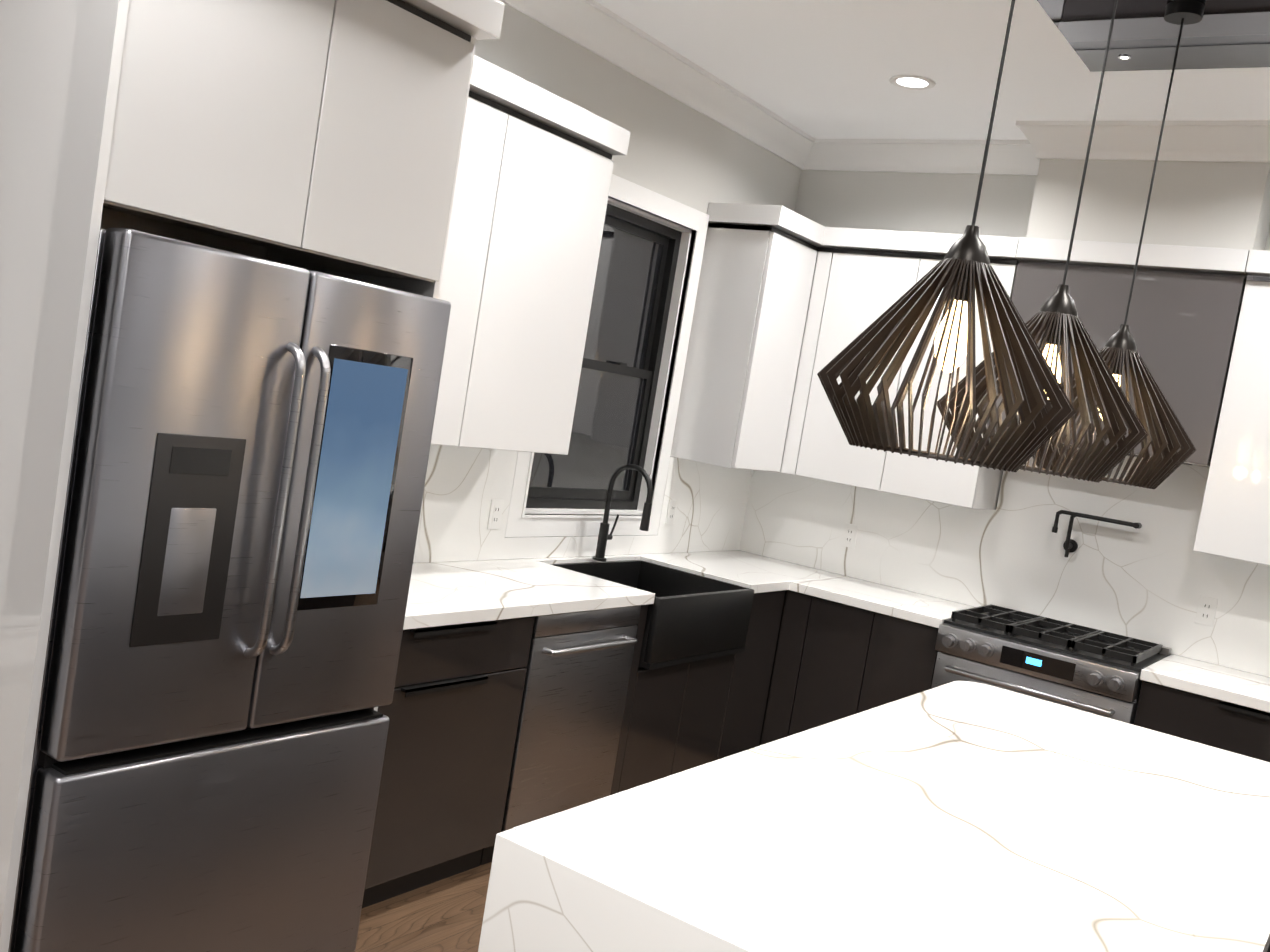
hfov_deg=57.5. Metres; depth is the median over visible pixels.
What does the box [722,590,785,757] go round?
base cabinet
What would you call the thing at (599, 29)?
crown molding
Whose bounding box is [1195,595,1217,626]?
electrical outlet
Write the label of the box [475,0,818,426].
wall
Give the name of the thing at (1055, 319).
pendant light
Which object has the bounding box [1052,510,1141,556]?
pot filler faucet
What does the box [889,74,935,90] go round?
recessed light
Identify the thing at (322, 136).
tall cabinet
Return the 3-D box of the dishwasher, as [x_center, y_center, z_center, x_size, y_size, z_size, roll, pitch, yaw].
[-0.436,0.852,4.211,0.648,0.876,0.596,12,5,34]
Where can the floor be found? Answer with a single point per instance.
(445, 915)
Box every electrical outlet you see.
[487,499,503,528]
[665,500,677,523]
[841,523,857,547]
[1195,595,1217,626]
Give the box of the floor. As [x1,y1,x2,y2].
[354,862,491,951]
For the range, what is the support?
on the floor
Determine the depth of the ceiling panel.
3.52 m
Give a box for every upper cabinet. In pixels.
[431,55,630,454]
[670,202,837,474]
[794,227,925,490]
[882,232,1020,509]
[1193,249,1269,565]
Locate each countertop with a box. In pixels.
[403,444,814,629]
[506,681,1269,951]
[771,444,1269,712]
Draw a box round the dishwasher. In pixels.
[480,605,640,864]
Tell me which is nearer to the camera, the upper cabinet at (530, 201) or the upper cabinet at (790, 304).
the upper cabinet at (530, 201)
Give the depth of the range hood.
4.63 m
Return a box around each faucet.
[592,464,652,561]
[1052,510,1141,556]
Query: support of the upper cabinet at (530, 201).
attached to the wall
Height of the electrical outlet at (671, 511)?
0.116 m
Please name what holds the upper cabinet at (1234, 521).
attached to the wall
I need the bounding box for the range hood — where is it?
[988,237,1248,466]
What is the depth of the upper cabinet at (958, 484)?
5.16 m
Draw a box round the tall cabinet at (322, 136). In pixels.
[0,0,503,951]
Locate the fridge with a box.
[8,228,450,951]
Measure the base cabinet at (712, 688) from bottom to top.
0.878 m
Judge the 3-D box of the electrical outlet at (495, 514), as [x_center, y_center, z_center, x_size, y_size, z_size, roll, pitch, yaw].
[-0.534,0.148,4.440,0.007,0.116,0.070,12,5,34]
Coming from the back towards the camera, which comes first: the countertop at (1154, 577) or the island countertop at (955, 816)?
the countertop at (1154, 577)
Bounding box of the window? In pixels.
[505,174,709,536]
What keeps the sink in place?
in the countertop at (741, 527)
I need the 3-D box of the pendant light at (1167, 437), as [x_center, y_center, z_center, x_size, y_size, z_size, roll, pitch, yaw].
[1.451,-0.660,3.329,0.492,1.363,0.490,12,5,34]
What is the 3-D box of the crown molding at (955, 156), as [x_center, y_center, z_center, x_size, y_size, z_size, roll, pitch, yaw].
[1.412,-1.525,5.515,1.185,0.135,0.120,12,5,34]
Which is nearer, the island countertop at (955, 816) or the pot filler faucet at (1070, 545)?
the island countertop at (955, 816)
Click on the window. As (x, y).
(642, 310)
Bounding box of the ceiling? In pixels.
[595,0,1269,139]
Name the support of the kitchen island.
on the floor
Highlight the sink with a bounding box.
[550,560,753,669]
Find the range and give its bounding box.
[931,604,1171,724]
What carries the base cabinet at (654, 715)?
on the floor
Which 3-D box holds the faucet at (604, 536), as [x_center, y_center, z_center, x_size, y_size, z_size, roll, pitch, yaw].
[-0.030,0.162,4.871,0.248,0.430,0.100,12,5,34]
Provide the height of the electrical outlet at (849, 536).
0.116 m
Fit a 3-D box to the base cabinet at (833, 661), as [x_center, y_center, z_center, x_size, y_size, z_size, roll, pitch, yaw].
[1.506,1.107,5.025,3.018,0.878,0.640,12,5,34]
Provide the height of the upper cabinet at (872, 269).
1.180 m
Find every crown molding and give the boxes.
[500,0,815,169]
[812,138,1038,175]
[1004,120,1269,163]
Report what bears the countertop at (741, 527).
on the base cabinet at (833, 661)
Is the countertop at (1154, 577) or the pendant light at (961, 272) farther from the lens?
the countertop at (1154, 577)
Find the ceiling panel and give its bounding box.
[1037,0,1269,71]
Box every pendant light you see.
[817,0,1075,471]
[937,0,1147,482]
[1018,0,1204,488]
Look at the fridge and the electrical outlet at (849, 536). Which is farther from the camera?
the electrical outlet at (849, 536)
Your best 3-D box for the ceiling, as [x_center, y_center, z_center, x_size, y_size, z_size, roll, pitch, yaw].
[2.749,-1.253,3.008,6.740,0.100,14.520,12,5,34]
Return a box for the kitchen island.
[482,837,737,951]
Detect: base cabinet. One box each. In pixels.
[362,616,534,907]
[610,604,693,794]
[678,652,741,772]
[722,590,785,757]
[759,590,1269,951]
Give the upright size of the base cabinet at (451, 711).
0.878 m

